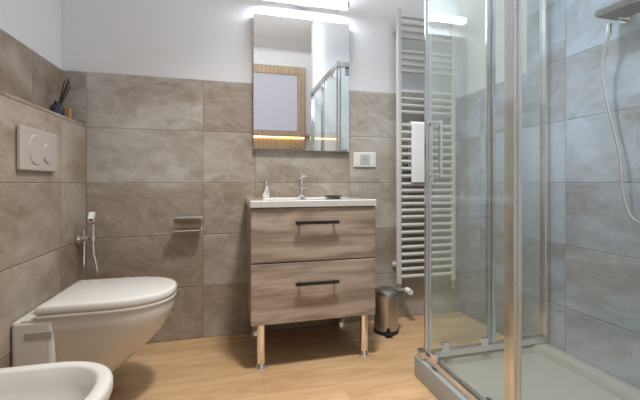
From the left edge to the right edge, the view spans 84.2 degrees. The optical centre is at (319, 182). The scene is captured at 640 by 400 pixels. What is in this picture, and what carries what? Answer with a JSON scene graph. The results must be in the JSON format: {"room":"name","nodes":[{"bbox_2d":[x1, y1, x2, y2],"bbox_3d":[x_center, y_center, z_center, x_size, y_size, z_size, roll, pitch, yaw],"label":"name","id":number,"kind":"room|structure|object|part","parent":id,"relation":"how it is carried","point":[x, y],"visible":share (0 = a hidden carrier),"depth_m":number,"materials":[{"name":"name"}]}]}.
{"room":"bathroom","nodes":[
{"label":"bathroom","id":0,"kind":"room"},
{"bbox_2d":[0,0,61,109],"bbox_3d":[-1.098,-0.450,0.598,0.110,2.700,2.844,0,0,-14],"label":"wall","id":1,"kind":"structure","parent":0,"point":[30,52],"depth_m":1.60,"materials":[{"name":"white paint"}]},
{"bbox_2d":[0,90,85,367],"bbox_3d":[-0.991,0.293,0.630,0.114,1.213,2.614,0,0,-14],"label":"wall","id":2,"kind":"structure","parent":0,"point":[42,219],"depth_m":1.42,"materials":[{"name":"tile"}]},
{"bbox_2d":[17,125,56,171],"bbox_3d":[-1.118,-0.128,1.394,0.020,0.162,0.293,0,0,-14],"label":"flush plate","id":3,"kind":"object","parent":2,"relation":"attached to","point":[36,150],"visible":1,"depth_m":1.37,"materials":[{"name":"grey plastic"}]},
{"bbox_2d":[0,361,112,399],"bbox_3d":[-0.746,0.613,0.825,0.455,0.424,0.361,0,0,-14],"label":"bidet","id":4,"kind":"object","parent":2,"relation":"attached to","point":[76,380],"visible":1,"depth_m":0.96,"materials":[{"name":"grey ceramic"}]},
{"bbox_2d":[49,78,71,118],"bbox_3d":[-1.270,-0.419,1.732,0.063,0.211,0.128,0,0,-14],"label":"reed diffuser","id":5,"kind":"object","parent":2,"relation":"in","point":[57,107],"visible":0.88,"depth_m":1.73,"materials":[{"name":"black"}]},
{"bbox_2d":[75,212,99,279],"bbox_3d":[-1.176,0.423,1.804,0.112,0.554,0.074,0,0,-14],"label":"sprayer","id":6,"kind":"object","parent":2,"relation":"attached to","point":[93,237],"visible":0.73,"depth_m":1.80,"materials":[{"name":"silver metal"}]},
{"bbox_2d":[12,277,176,371],"bbox_3d":[-0.880,0.632,1.483,0.523,0.385,0.368,0,0,-14],"label":"toilet","id":7,"kind":"object","parent":2,"relation":"attached to","point":[112,324],"visible":0.81,"depth_m":1.33,"materials":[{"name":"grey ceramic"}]},
{"bbox_2d":[61,0,423,343],"bbox_3d":[-0.208,-0.450,2.238,2.670,2.700,0.110,0,0,-14],"label":"wall","id":8,"kind":"structure","parent":0,"point":[158,100],"depth_m":2.06,"materials":[{"name":"beige tile"}]},
{"bbox_2d":[173,216,202,231],"bbox_3d":[-0.737,0.230,1.985,0.150,0.079,0.113,0,0,-14],"label":"paper holder","id":9,"kind":"object","parent":8,"relation":"attached to","point":[195,220],"visible":1,"depth_m":1.98,"materials":[{"name":"silver metal"}]},
{"bbox_2d":[253,13,348,151],"bbox_3d":[-0.108,-0.605,2.190,0.600,0.810,0.028,0,0,-14],"label":"mirror","id":10,"kind":"object","parent":8,"relation":"attached to","point":[300,84],"visible":0.93,"depth_m":2.17,"materials":[{"name":"grey mirror"}]},
{"bbox_2d":[268,0,349,10],"bbox_3d":[-0.095,-1.101,2.159,0.550,0.040,0.095,0,0,-14],"label":"sconce","id":11,"kind":"object","parent":8,"relation":"attached to","point":[338,5],"visible":1,"depth_m":2.16,"materials":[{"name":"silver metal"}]},
{"bbox_2d":[353,152,375,166],"bbox_3d":[0.291,-0.151,2.301,0.156,0.097,0.011,0,0,-14],"label":"electrical outlet plate","id":12,"kind":"object","parent":8,"relation":"attached to","point":[364,159],"visible":1,"depth_m":2.29,"materials":[{"name":"white plastic"}]},
{"bbox_2d":[392,8,423,294],"bbox_3d":[0.710,-0.212,2.341,0.442,1.845,0.143,0,0,-14],"label":"towel rail","id":13,"kind":"object","parent":8,"relation":"attached to","point":[398,30],"visible":0.33,"depth_m":2.30,"materials":[{"name":"white metal"}]},
{"bbox_2d":[408,121,423,181],"bbox_3d":[0.665,-0.204,2.337,0.150,0.399,0.053,0,0,-14],"label":"hanging towel","id":14,"kind":"object","parent":13,"relation":"hanging from","point":[416,150],"visible":0.62,"depth_m":2.31,"materials":[{"name":"white fabric"}]},
{"bbox_2d":[109,315,437,399],"bbox_3d":[0.131,0.930,0.918,2.670,0.060,2.854,0,0,-14],"label":"floor","id":15,"kind":"structure","parent":0,"point":[324,362],"depth_m":1.72,"materials":[{"name":"brown wood"}]},
{"bbox_2d":[245,172,376,371],"bbox_3d":[-0.074,0.418,1.956,0.642,0.964,0.494,0,0,-14],"label":"bathroom vanity","id":16,"kind":"object","parent":15,"relation":"on","point":[310,258],"visible":1,"depth_m":1.74,"materials":[{"name":"brown wood"}]},
{"bbox_2d":[262,180,269,197],"bbox_3d":[-0.315,0.035,2.067,0.042,0.098,0.042,0,0,-14],"label":"soap dispenser","id":17,"kind":"object","parent":16,"relation":"on","point":[265,183],"depth_m":2.05,"materials":[{"name":"white plastic"}]},
{"bbox_2d":[296,172,307,197],"bbox_3d":[-0.101,0.010,2.071,0.056,0.148,0.134,0,0,-14],"label":"faucet","id":18,"kind":"object","parent":16,"relation":"on","point":[302,186],"depth_m":2.09,"materials":[{"name":"silver metal"}]},
{"bbox_3d":[0.076,0.077,2.084,0.100,0.012,0.068,0,0,-14],"label":"soap dish","id":19,"kind":"part","parent":16,"relation":"part of","materials":[{"name":"grey ceramic"}]},
{"bbox_2d":[374,286,398,336],"bbox_3d":[0.405,0.766,2.143,0.152,0.267,0.195,0,0,-14],"label":"pedal bin","id":20,"kind":"object","parent":15,"relation":"on","point":[386,313],"visible":1,"depth_m":2.09,"materials":[{"name":"silver metal"}]},
{"bbox_2d":[414,0,639,399],"bbox_3d":[0.916,-0.052,1.270,0.727,1.905,1.036,0,0,-14],"label":"shower enclosure","id":21,"kind":"object","parent":15,"relation":"on","point":[531,199],"visible":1,"depth_m":1.07,"materials":[{"name":"clear glass"}]}
]}

